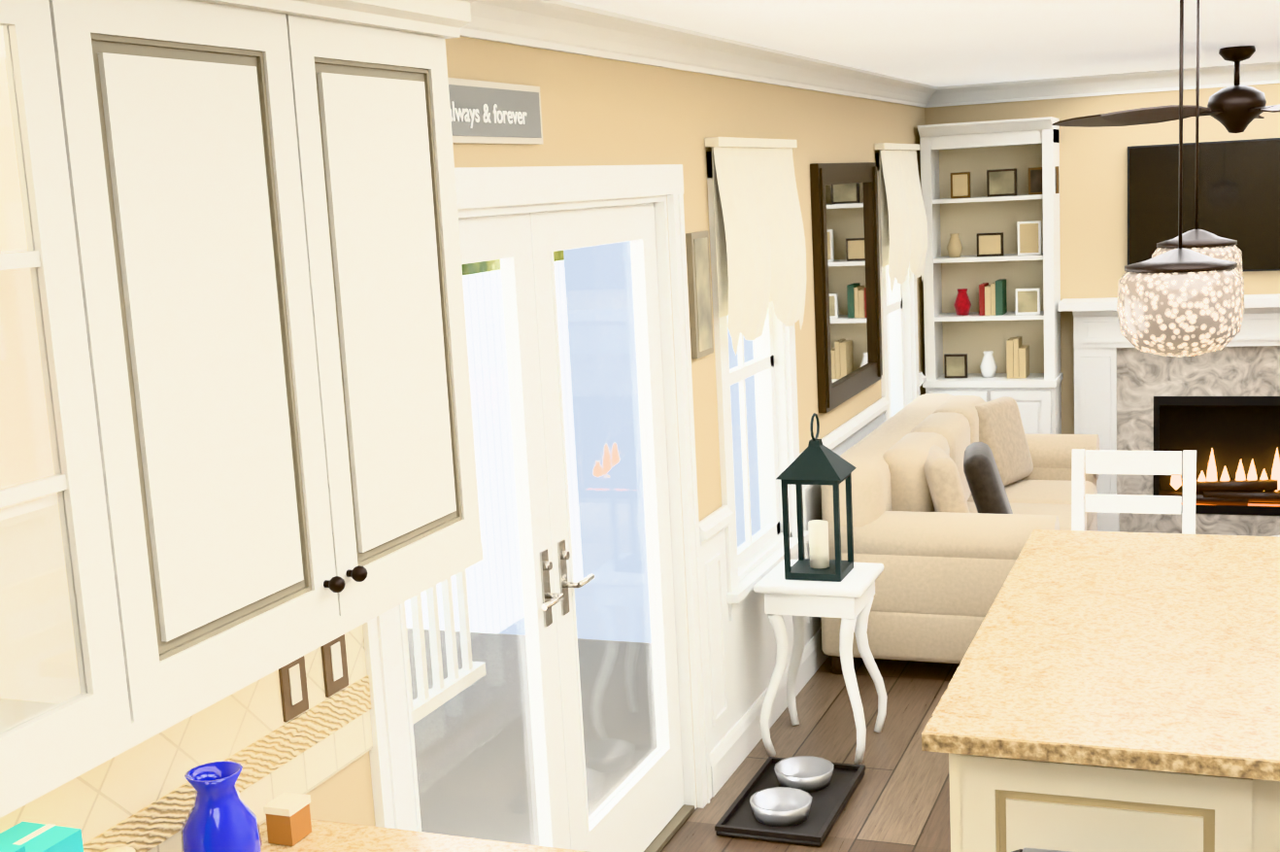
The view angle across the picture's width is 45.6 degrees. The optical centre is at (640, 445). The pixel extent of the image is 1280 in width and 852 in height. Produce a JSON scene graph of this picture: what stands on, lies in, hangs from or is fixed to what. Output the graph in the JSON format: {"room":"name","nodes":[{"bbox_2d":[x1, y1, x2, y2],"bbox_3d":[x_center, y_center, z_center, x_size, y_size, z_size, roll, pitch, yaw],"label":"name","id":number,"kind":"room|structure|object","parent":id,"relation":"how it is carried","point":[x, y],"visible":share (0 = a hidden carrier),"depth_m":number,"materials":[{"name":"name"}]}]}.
{"room":"kitchen","nodes":[
{"label":"kitchen","id":0,"kind":"room"},
{"bbox_2d":[305,35,925,826],"bbox_3d":[-0.295,0.145,3.890,0.120,2.470,10.720,1,10,21],"label":"wall","id":1,"kind":"structure","parent":0,"point":[601,112],"depth_m":4.85,"materials":[{"name":"beige paint"}]},
{"bbox_2d":[0,0,147,790],"bbox_3d":[-0.914,-0.053,1.649,0.346,0.900,0.526,1,10,21],"label":"upper cabinet","id":2,"kind":"object","parent":1,"relation":"attached to","point":[72,654],"depth_m":1.82,"materials":[{"name":"white wood"}]},
{"bbox_2d":[0,624,372,851],"bbox_3d":[-1.301,0.744,1.143,0.018,0.468,4.150,1,10,21],"label":"backsplash","id":3,"kind":"structure","parent":1,"relation":"attached to","point":[302,724],"depth_m":2.67,"materials":[{"name":"tile"}]},
{"bbox_2d":[69,0,481,714],"bbox_3d":[-0.646,-0.182,2.330,0.346,0.900,0.960,1,10,21],"label":"upper cabinet","id":4,"kind":"object","parent":1,"relation":"attached to","point":[235,416],"depth_m":2.17,"materials":[{"name":"white wood"}]},
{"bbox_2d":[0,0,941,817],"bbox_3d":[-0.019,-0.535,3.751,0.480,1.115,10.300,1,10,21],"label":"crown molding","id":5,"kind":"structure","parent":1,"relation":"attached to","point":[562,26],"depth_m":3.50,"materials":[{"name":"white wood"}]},
{"bbox_2d":[447,77,543,144],"bbox_3d":[-0.357,-0.768,3.512,0.016,0.140,0.600,1,10,21],"label":"door sign","id":6,"kind":"object","parent":1,"relation":"attached to","point":[468,94],"visible":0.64,"depth_m":3.55,"materials":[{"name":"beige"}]},
{"bbox_2d":[450,101,526,128],"bbox_3d":[-0.348,-0.759,3.511,0.002,0.057,0.407,1,10,21],"label":"lettering","id":7,"kind":"object","parent":6,"relation":"attached to","point":[459,113],"visible":0.83,"depth_m":3.50,"materials":[{"name":"white paint"}]},
{"bbox_2d":[362,164,711,851],"bbox_3d":[-0.239,0.324,4.001,0.148,2.075,2.000,1,10,21],"label":"door frame","id":8,"kind":"structure","parent":1,"relation":"attached to","point":[485,191],"depth_m":4.68,"materials":[{"name":"white wood"}]},
{"bbox_2d":[390,202,684,851],"bbox_3d":[-0.219,0.370,4.002,0.095,1.945,1.776,1,10,21],"label":"french door","id":9,"kind":"structure","parent":1,"relation":"in","point":[639,807],"depth_m":4.03,"materials":[{"name":"white"}]},
{"bbox_2d":[403,151,808,845],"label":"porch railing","id":10,"kind":"structure","parent":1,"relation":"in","point":[754,559],"depth_m":5.81,"materials":[{"name":"white wood"}]},
{"bbox_2d":[685,231,713,359],"bbox_3d":[0.196,-0.489,4.930,0.021,0.400,0.170,1,10,21],"label":"picture","id":11,"kind":"object","parent":1,"relation":"attached to","point":[699,293],"visible":1,"depth_m":4.89,"materials":[{"name":"beige"}]},
{"bbox_2d":[704,136,806,355],"bbox_3d":[0.456,-0.731,5.458,0.114,0.727,0.960,1,10,21],"label":"window shade","id":12,"kind":"object","parent":1,"relation":"attached to","point":[760,250],"visible":1,"depth_m":5.26,"materials":[{"name":"beige fabric"}]},
{"bbox_2d":[699,371,926,796],"bbox_3d":[0.897,0.383,6.727,0.042,0.930,3.785,1,10,21],"label":"wainscoting","id":13,"kind":"structure","parent":1,"relation":"attached to","point":[740,653],"depth_m":5.26,"materials":[{"name":"white wood"}]},
{"bbox_2d":[809,162,882,412],"bbox_3d":[0.936,-0.736,6.785,0.044,1.030,1.080,1,10,21],"label":"mirror","id":14,"kind":"object","parent":1,"relation":"attached to","point":[845,235],"visible":1,"depth_m":6.73,"materials":[{"name":"brown mirror"}]},
{"bbox_2d":[875,152,919,422],"bbox_3d":[1.296,-0.697,7.868,0.170,1.595,0.900,1,10,21],"label":"window","id":15,"kind":"structure","parent":1,"relation":"in","point":[899,385],"depth_m":8.17,"materials":[{"name":"white"}]},
{"bbox_2d":[874,142,927,293],"bbox_3d":[1.358,-1.167,7.754,0.114,0.727,0.890,1,10,21],"label":"window shade","id":16,"kind":"object","parent":1,"relation":"attached to","point":[904,229],"visible":1,"depth_m":7.54,"materials":[{"name":"beige fabric"}]},
{"bbox_2d":[660,655,959,851],"bbox_3d":[1.393,1.440,3.408,3.645,0.100,10.840,1,10,21],"label":"floor","id":17,"kind":"structure","parent":0,"point":[898,800],"depth_m":5.28,"materials":[{"name":"brown wood"}]},
{"bbox_2d":[714,755,865,846],"bbox_3d":[0.500,1.135,4.967,0.340,0.074,0.600,1,10,21],"label":"pet bowls","id":18,"kind":"object","parent":17,"relation":"on","point":[801,799],"visible":1,"depth_m":4.90,"materials":[{"name":"silver"}]},
{"bbox_2d":[753,559,887,763],"bbox_3d":[0.655,0.767,5.447,0.382,0.634,0.382,1,10,21],"label":"side table","id":19,"kind":"object","parent":17,"relation":"on","point":[848,599],"visible":0.96,"depth_m":5.31,"materials":[{"name":"white wood"}]},
{"bbox_2d":[774,412,856,581],"bbox_3d":[0.623,0.171,5.346,0.233,0.574,0.233,1,10,21],"label":"lantern","id":20,"kind":"object","parent":19,"relation":"on","point":[816,461],"visible":1,"depth_m":5.31,"materials":[{"name":"black"}]},
{"bbox_2d":[820,393,1099,673],"bbox_3d":[1.535,0.325,6.959,0.940,0.900,2.110,1,10,21],"label":"sofa","id":21,"kind":"object","parent":17,"relation":"on","point":[957,500],"visible":0.75,"depth_m":6.11,"materials":[{"name":"beige fabric"}]},
{"bbox_2d":[917,116,1062,434],"bbox_3d":[1.939,-0.626,8.371,0.723,2.260,0.385,1,10,21],"label":"bookcase","id":22,"kind":"object","parent":17,"relation":"on","point":[992,272],"visible":0.6,"depth_m":8.34,"materials":[{"name":"white wood"}]},
{"bbox_2d":[1011,847,1070,851],"bbox_3d":[0.895,1.165,2.900,0.415,0.664,0.335,1,10,21],"label":"trash can","id":23,"kind":"object","parent":17,"relation":"on","point":[1031,850],"visible":1,"depth_m":3.05,"materials":[{"name":"silver metal"}]},
{"bbox_2d":[952,753,1279,851],"bbox_3d":[1.416,0.820,3.940,0.865,0.622,1.708,1,10,21],"label":"kitchen island","id":24,"kind":"object","parent":17,"relation":"on","point":[1002,804],"depth_m":3.17,"materials":[{"name":"beige wood"}]},
{"bbox_2d":[921,529,1279,780],"bbox_3d":[1.390,0.461,3.883,0.980,0.040,1.900,1,10,21],"label":"island countertop","id":25,"kind":"structure","parent":24,"relation":"on","point":[1159,652],"depth_m":3.58,"materials":[{"name":"stone"}]},
{"bbox_2d":[1071,448,1196,534],"bbox_3d":[1.672,0.554,5.200,0.428,1.020,0.471,1,10,21],"label":"chair","id":26,"kind":"object","parent":17,"relation":"on","point":[1158,462],"visible":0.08,"depth_m":5.31,"materials":[{"name":"white wood"}]},
{"bbox_2d":[1058,293,1279,536],"bbox_3d":[3.173,-0.142,8.046,1.830,1.285,0.260,1,10,21],"label":"fireplace","id":27,"kind":"object","parent":17,"relation":"on","point":[1218,411],"visible":0.75,"depth_m":8.19,"materials":[{"name":"white"}]},
{"bbox_3d":[-1.026,1.484,0.974,0.662,0.880,3.780,1,10,21],"label":"base cabinet","id":28,"kind":"object","parent":17,"relation":"on","visible":0},
{"bbox_2d":[258,818,587,851],"bbox_3d":[-1.051,1.028,0.916,0.647,0.040,3.816,1,10,21],"label":"countertop","id":29,"kind":"structure","parent":28,"relation":"on","point":[329,836],"depth_m":2.63,"materials":[{"name":"stone"}]},
{"bbox_2d":[0,821,83,851],"bbox_3d":[-0.821,0.659,1.996,0.112,0.301,0.172,1,10,21],"label":"gift boxes","id":30,"kind":"object","parent":29,"relation":"on","point":[24,836],"visible":1,"depth_m":2.01,"materials":[{"name":"teal"}]},
{"bbox_2d":[102,845,134,851],"bbox_3d":[-0.778,0.684,2.284,0.056,0.150,0.055,1,10,21],"label":"pillar candle","id":31,"kind":"object","parent":29,"relation":"on","point":[123,849],"visible":1,"depth_m":2.29,"materials":[{"name":"beige wax"}]},
{"bbox_2d":[181,760,262,851],"bbox_3d":[-0.669,0.622,2.426,0.124,0.215,0.122,1,10,21],"label":"vase","id":32,"kind":"object","parent":29,"relation":"on","point":[221,816],"visible":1,"depth_m":2.39,"materials":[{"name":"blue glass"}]},
{"bbox_2d":[237,790,311,845],"bbox_3d":[-0.644,0.633,2.605,0.061,0.130,0.189,2,11,28],"label":"box","id":33,"kind":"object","parent":29,"relation":"on","point":[288,819],"depth_m":2.64,"materials":[{"name":"orange cardboard"}]},
{"bbox_2d":[562,0,1279,86],"bbox_3d":[1.257,-1.090,2.980,3.645,0.100,10.840,1,10,21],"label":"ceiling","id":34,"kind":"structure","parent":0,"point":[941,43],"depth_m":5.20,"materials":[{"name":"white paint"}]},
{"bbox_2d":[1051,45,1279,134],"bbox_3d":[2.610,-1.546,6.647,1.617,0.364,1.545,1,10,21],"label":"ceiling fan","id":35,"kind":"object","parent":34,"relation":"hanging from","point":[1236,107],"visible":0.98,"depth_m":6.50,"materials":[{"name":"brown metal"}]},
{"bbox_2d":[1116,0,1244,356],"bbox_3d":[1.130,-0.621,3.179,0.255,0.875,0.255,1,10,21],"label":"pendant light","id":36,"kind":"object","parent":34,"relation":"hanging from","point":[1180,301],"visible":1,"depth_m":3.14,"materials":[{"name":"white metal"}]},
{"bbox_2d":[1151,0,1242,274],"bbox_3d":[1.464,-0.787,4.000,0.228,0.855,0.228,1,10,21],"label":"pendant light","id":37,"kind":"object","parent":34,"relation":"hanging from","point":[1204,242],"visible":0.48,"depth_m":3.98,"materials":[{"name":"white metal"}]},
{"bbox_2d":[924,83,1279,434],"bbox_3d":[3.255,-0.759,8.107,3.405,2.470,0.120,1,10,21],"label":"wall","id":38,"kind":"structure","parent":0,"point":[1094,205],"depth_m":8.24,"materials":[{"name":"beige paint"}]},
{"bbox_2d":[941,61,1279,106],"bbox_3d":[3.149,-1.906,7.817,3.210,0.104,0.088,1,10,21],"label":"crown molding","id":39,"kind":"structure","parent":38,"relation":"attached to","point":[1263,73],"depth_m":8.08,"materials":[{"name":"white wood"}]},
{"bbox_2d":[1127,137,1279,271],"bbox_3d":[3.171,-1.251,7.950,1.190,0.680,0.052,1,10,21],"label":"wall-mounted tv","id":40,"kind":"object","parent":38,"relation":"attached to","point":[1239,191],"visible":0.78,"depth_m":7.97,"materials":[{"name":"black plastic"}]},
{"label":"outside","id":41,"kind":"structure","parent":0,"visible":0},
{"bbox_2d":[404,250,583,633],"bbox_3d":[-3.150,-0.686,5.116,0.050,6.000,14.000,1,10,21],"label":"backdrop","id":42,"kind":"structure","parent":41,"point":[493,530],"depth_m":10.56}
]}

